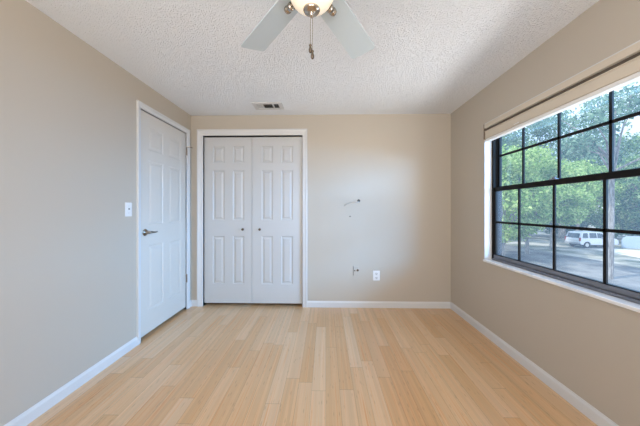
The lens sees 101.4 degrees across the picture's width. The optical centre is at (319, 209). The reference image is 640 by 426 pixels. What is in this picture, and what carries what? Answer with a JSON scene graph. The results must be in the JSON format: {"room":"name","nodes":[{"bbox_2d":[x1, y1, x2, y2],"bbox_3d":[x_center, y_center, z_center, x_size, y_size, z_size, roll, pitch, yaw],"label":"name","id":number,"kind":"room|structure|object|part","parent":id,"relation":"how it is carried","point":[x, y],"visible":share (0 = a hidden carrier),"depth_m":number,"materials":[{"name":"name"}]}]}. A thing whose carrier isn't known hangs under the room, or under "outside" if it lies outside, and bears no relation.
{"room":"empty bedroom","nodes":[
{"label":"empty bedroom","id":0,"kind":"room"},
{"bbox_2d":[0,0,190,425],"bbox_3d":[-1.761,0.018,0.996,0.160,2.405,4.835,0,0,1],"label":"wall","id":1,"kind":"structure","parent":0,"point":[68,110],"depth_m":1.68,"materials":[{"name":"beige paint"}]},
{"bbox_2d":[4,300,191,425],"bbox_3d":[-1.674,1.181,1.024,0.013,0.078,4.575,0,0,1],"label":"baseboard","id":2,"kind":"structure","parent":1,"relation":"attached to","point":[48,402],"depth_m":1.73,"materials":[{"name":"white paint"}]},
{"bbox_2d":[125,202,131,216],"bbox_3d":[-1.646,0.000,2.256,0.015,0.120,0.076,0,0,1],"label":"light switch","id":3,"kind":"object","parent":1,"relation":"attached to","point":[128,206],"visible":1,"depth_m":2.25,"materials":[{"name":"white plastic"}]},
{"bbox_2d":[136,100,189,344],"bbox_3d":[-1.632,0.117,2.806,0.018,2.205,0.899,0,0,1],"label":"trim","id":4,"kind":"structure","parent":1,"relation":"attached to","point":[139,104],"depth_m":2.39,"materials":[{"name":"white paint"}]},
{"bbox_2d":[141,110,192,336],"bbox_3d":[-1.629,0.131,2.825,0.106,2.110,0.830,0,0,1],"label":"door","id":5,"kind":"structure","parent":1,"relation":"in","point":[163,146],"depth_m":2.73,"materials":[{"name":"white paint"}]},
{"bbox_3d":[-1.624,0.217,2.518,0.059,0.066,0.149,0,0,1],"label":"handle","id":6,"kind":"part","parent":5,"relation":"part of","materials":[{"name":"silver metal"}]},
{"bbox_2d":[25,0,598,115],"bbox_3d":[-0.049,-1.260,1.284,3.571,0.150,5.485,0,0,1],"label":"ceiling","id":7,"kind":"structure","parent":0,"point":[428,56],"depth_m":1.93,"materials":[{"name":"white paint"}]},
{"bbox_2d":[252,102,283,109],"bbox_3d":[-0.590,-1.179,2.989,0.330,0.012,0.190,0,0,1],"label":"ceiling vent","id":8,"kind":"object","parent":7,"relation":"in","point":[258,105],"visible":1,"depth_m":2.98,"materials":[{"name":"white metal"}]},
{"bbox_2d":[241,0,374,59],"bbox_3d":[-0.018,-0.871,0.964,1.067,0.626,1.056,0,0,1],"label":"ceiling fan","id":9,"kind":"object","parent":7,"relation":"hanging from","point":[337,14],"visible":1,"depth_m":1.22,"materials":[{"name":"white wood"}]},
{"bbox_3d":[-0.236,-0.870,1.250,0.136,0.032,0.428,0,0,-38],"label":"blade","id":10,"kind":"part","parent":9,"relation":"part of","materials":[{"name":"white wood"}]},
{"bbox_3d":[-0.107,-0.857,1.084,0.034,0.041,0.117,0,0,-38],"label":"blade arm","id":11,"kind":"part","parent":9,"relation":"part of","materials":[{"name":"silver metal"}]},
{"bbox_3d":[-0.036,-0.677,0.974,0.003,0.124,0.003,0,0,1],"label":"pull chain","id":12,"kind":"part","parent":9,"relation":"part of","materials":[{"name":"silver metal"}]},
{"bbox_3d":[-0.032,-0.789,0.986,0.172,0.081,0.172,0,0,1],"label":"lamp shade","id":13,"kind":"part","parent":9,"relation":"part of","materials":[{"name":"white glass"}]},
{"bbox_3d":[-0.028,-0.665,0.972,0.003,0.148,0.003,0,0,1],"label":"pull chain","id":14,"kind":"part","parent":9,"relation":"part of","materials":[{"name":"silver metal"}]},
{"bbox_3d":[0.031,-0.856,1.093,0.034,0.041,0.117,0,0,30],"label":"blade arm","id":15,"kind":"part","parent":9,"relation":"part of","materials":[{"name":"silver metal"}]},
{"bbox_3d":[0.137,-0.870,1.274,0.136,0.032,0.428,0,0,30],"label":"blade","id":16,"kind":"part","parent":9,"relation":"part of","materials":[{"name":"white wood"}]},
{"bbox_2d":[27,303,597,425],"bbox_3d":[-0.049,1.280,1.284,3.571,0.120,5.485,0,0,1],"label":"floor","id":17,"kind":"structure","parent":0,"point":[210,364],"depth_m":1.93,"materials":[{"name":"brown wood"}]},
{"bbox_2d":[191,114,450,303],"bbox_3d":[-0.004,0.018,3.326,3.251,2.405,0.100,0,0,1],"label":"wall","id":18,"kind":"structure","parent":0,"point":[398,166],"depth_m":3.26,"materials":[{"name":"beige paint"}]},
{"bbox_2d":[204,137,251,302],"bbox_3d":[-1.165,0.135,3.315,0.606,2.098,0.068,0,0,1],"label":"door","id":19,"kind":"structure","parent":18,"relation":"in","point":[227,160],"depth_m":3.32,"materials":[{"name":"white paint"}]},
{"bbox_2d":[197,129,306,307],"bbox_3d":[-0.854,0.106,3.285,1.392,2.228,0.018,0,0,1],"label":"trim","id":20,"kind":"structure","parent":18,"relation":"attached to","point":[200,132],"depth_m":3.29,"materials":[{"name":"white paint"}]},
{"bbox_2d":[252,137,301,303],"bbox_3d":[-0.542,0.135,3.302,0.633,2.098,0.068,0,0,1],"label":"door","id":21,"kind":"structure","parent":18,"relation":"in","point":[276,161],"depth_m":3.31,"materials":[{"name":"white paint"}]},
{"bbox_2d":[192,300,449,308],"bbox_3d":[-0.005,1.181,3.269,3.225,0.078,0.013,0,0,1],"label":"baseboard","id":22,"kind":"structure","parent":18,"relation":"attached to","point":[326,304],"depth_m":3.25,"materials":[{"name":"white paint"}]},
{"bbox_2d":[353,266,358,275],"bbox_3d":[0.449,0.764,3.259,0.072,0.118,0.014,0,0,1],"label":"cable plate","id":23,"kind":"object","parent":18,"relation":"attached to","point":[355,268],"visible":1,"depth_m":3.26,"materials":[{"name":"beige paint"}]},
{"bbox_2d":[373,271,379,280],"bbox_3d":[0.701,0.822,3.255,0.084,0.122,0.010,0,0,1],"label":"power outlet","id":24,"kind":"object","parent":18,"relation":"attached to","point":[376,274],"visible":1,"depth_m":3.25,"materials":[{"name":"white plastic"}]},
{"bbox_2d":[451,0,639,425],"bbox_3d":[1.649,0.018,0.922,0.160,2.405,4.835,0,0,1],"label":"wall","id":25,"kind":"structure","parent":0,"point":[590,345],"depth_m":1.83,"materials":[{"name":"beige paint"}]},
{"bbox_2d":[450,302,618,425],"bbox_3d":[1.564,1.181,0.954,0.013,0.078,4.575,0,0,1],"label":"baseboard","id":26,"kind":"structure","parent":25,"relation":"attached to","point":[584,407],"depth_m":1.84,"materials":[{"name":"white paint"}]},
{"bbox_2d":[483,259,639,312],"bbox_3d":[1.662,0.496,1.859,0.176,0.022,1.394,0,0,1],"label":"window sill","id":27,"kind":"structure","parent":25,"relation":"attached to","point":[623,303],"depth_m":1.63,"materials":[{"name":"white stone"}]},
{"bbox_2d":[484,40,639,258],"bbox_3d":[1.664,-0.175,1.857,0.151,1.321,1.402,0,0,1],"label":"trim","id":28,"kind":"structure","parent":25,"relation":"attached to","point":[487,144],"depth_m":2.55,"materials":[{"name":"white paint"}]},
{"bbox_2d":[492,90,639,303],"bbox_3d":[1.692,-0.172,1.857,0.096,1.315,1.390,0,0,1],"label":"window","id":29,"kind":"structure","parent":25,"relation":"in","point":[631,295],"depth_m":1.86,"materials":[{"name":"black metal"}]},
{"bbox_3d":[1.698,-0.172,1.856,0.084,1.315,1.390,0,0,1],"label":"frame","id":30,"kind":"part","parent":29,"relation":"part of","materials":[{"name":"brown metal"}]},
{"bbox_2d":[484,41,639,140],"bbox_3d":[1.609,-0.744,1.861,0.062,0.168,1.383,0,0,1],"label":"window blind","id":31,"kind":"object","parent":29,"relation":"attached to","point":[621,69],"visible":1,"depth_m":1.63,"materials":[{"name":"beige fabric"}]},
{"bbox_3d":[1.615,-0.672,1.859,0.046,0.024,1.368,0,0,1],"label":"rail","id":32,"kind":"part","parent":31,"relation":"part of","materials":[{"name":"white"}]},
{"bbox_3d":[1.678,0.120,1.857,0.028,0.665,1.338,0,0,1],"label":"sash","id":33,"kind":"part","parent":29,"relation":"part of","materials":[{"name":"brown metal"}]},
{"bbox_3d":[1.676,0.450,1.857,0.032,0.029,1.338,0,0,1],"label":"rail","id":34,"kind":"part","parent":29,"relation":"part of","materials":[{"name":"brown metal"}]},
{"bbox_3d":[1.710,-0.495,1.856,0.024,0.630,1.330,0,0,1],"label":"sash","id":35,"kind":"part","parent":29,"relation":"part of","materials":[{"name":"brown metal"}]},
{"bbox_2d":[504,244,639,290],"bbox_3d":[14.680,4.160,19.762,15.470,0.120,80.967,0,0,-2],"label":"street","id":36,"kind":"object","parent":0,"point":[625,276],"visible":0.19,"depth_m":18.84,"materials":[{"name":"grey asphalt"}]},
{"bbox_2d":[595,249,639,257],"bbox_3d":[29.323,4.155,16.695,6.185,0.130,22.019,0,0,9],"label":"verge","id":37,"kind":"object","parent":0,"point":[634,253],"visible":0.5,"depth_m":24.92,"materials":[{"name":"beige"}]},
{"label":"outside","id":38,"kind":"structure","parent":0,"visible":0},
{"bbox_2d":[506,224,639,267],"bbox_3d":[72.165,4.270,43.436,137.600,0.300,210.000,0,0,1],"label":"ground","id":39,"kind":"structure","parent":38,"point":[540,241],"depth_m":27.68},
{"bbox_2d":[502,128,549,182],"bbox_3d":[22.336,-3.443,34.330,11.928,15.246,11.910,0,0,1],"label":"live oak","id":40,"kind":"object","parent":39,"relation":"on","point":[513,137],"visible":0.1,"depth_m":30.32,"materials":[{"name":"green plant"}]},
{"bbox_2d":[502,144,574,255],"bbox_3d":[15.720,-0.691,21.426,6.749,9.728,7.230,0,0,-5],"label":"broadleaf tree","id":41,"kind":"object","parent":39,"relation":"on","point":[534,197],"visible":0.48,"depth_m":19.92,"materials":[{"name":"green plant"}]},
{"bbox_2d":[503,141,587,253],"bbox_3d":[19.236,-0.830,24.347,7.829,10.007,6.862,0,0,26],"label":"broadleaf tree","id":42,"kind":"object","parent":39,"relation":"on","point":[534,154],"visible":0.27,"depth_m":23.09,"materials":[{"name":"green plant"}]},
{"bbox_2d":[521,159,599,249],"bbox_3d":[24.211,-0.553,26.895,6.817,9.450,5.875,0,0,1],"label":"broadleaf tree","id":43,"kind":"object","parent":39,"relation":"on","point":[567,217],"visible":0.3,"depth_m":25.46,"materials":[{"name":"green plant"}]},
{"bbox_2d":[542,212,589,234],"bbox_3d":[36.811,1.652,39.996,7.070,5.366,6.195,0,0,-31],"label":"shrub","id":44,"kind":"object","parent":39,"relation":"on","point":[583,223],"visible":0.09,"depth_m":38.09,"materials":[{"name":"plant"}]},
{"bbox_2d":[519,103,639,237],"bbox_3d":[35.439,-5.490,37.707,14.938,19.324,12.902,0,0,31],"label":"live oak","id":45,"kind":"object","parent":39,"relation":"on","point":[535,128],"visible":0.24,"depth_m":37.32,"materials":[{"name":"green plant"}]},
{"bbox_2d":[544,159,627,230],"bbox_3d":[31.476,-1.012,32.532,8.200,10.372,9.021,0,0,-43],"label":"broadleaf tree","id":46,"kind":"object","parent":39,"relation":"on","point":[594,187],"visible":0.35,"depth_m":30.40,"materials":[{"name":"green plant"}]},
{"bbox_2d":[541,81,639,279],"bbox_3d":[16.835,-1.789,15.931,6.604,11.929,5.990,0,0,1],"label":"live oak","id":47,"kind":"object","parent":39,"relation":"on","point":[600,114],"visible":0.84,"depth_m":15.40,"materials":[{"name":"green plant"}]},
{"bbox_2d":[564,231,618,247],"bbox_3d":[29.673,3.252,28.615,4.370,1.736,1.858,0,0,-1],"label":"car","id":48,"kind":"object","parent":39,"relation":"on","point":[586,239],"visible":0.82,"depth_m":27.89,"materials":[{"name":"white paint"}]},
{"bbox_2d":[585,201,626,226],"bbox_3d":[53.011,0.579,48.621,9.329,7.523,9.883,0,0,-12],"label":"shrub","id":49,"kind":"object","parent":39,"relation":"on","point":[616,201],"visible":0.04,"depth_m":48.74,"materials":[{"name":"green plant"}]},
{"bbox_2d":[578,131,639,235],"bbox_3d":[43.953,-3.618,36.490,15.388,15.583,13.470,0,0,1],"label":"live oak","id":50,"kind":"object","parent":39,"relation":"on","point":[635,145],"visible":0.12,"depth_m":35.09,"materials":[{"name":"green plant"}]},
{"bbox_2d":[582,204,639,238],"bbox_3d":[41.887,1.662,37.017,5.731,5.015,6.826,0,0,-12],"label":"shrub","id":51,"kind":"object","parent":39,"relation":"on","point":[631,215],"visible":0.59,"depth_m":35.47,"materials":[{"name":"green plant"}]},
{"bbox_2d":[599,154,639,208],"bbox_3d":[37.217,-1.711,29.383,9.642,11.766,7.345,0,0,1],"label":"live oak","id":52,"kind":"object","parent":39,"relation":"on","point":[632,197],"visible":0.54,"depth_m":29.81,"materials":[{"name":"green plant"}]},
{"bbox_2d":[621,236,639,248],"bbox_3d":[36.813,3.470,25.982,9.800,1.300,0.220,0,0,26],"label":"wall","id":53,"kind":"structure","parent":39,"relation":"on","point":[628,241],"depth_m":27.75,"materials":[{"name":"white"}]}
]}

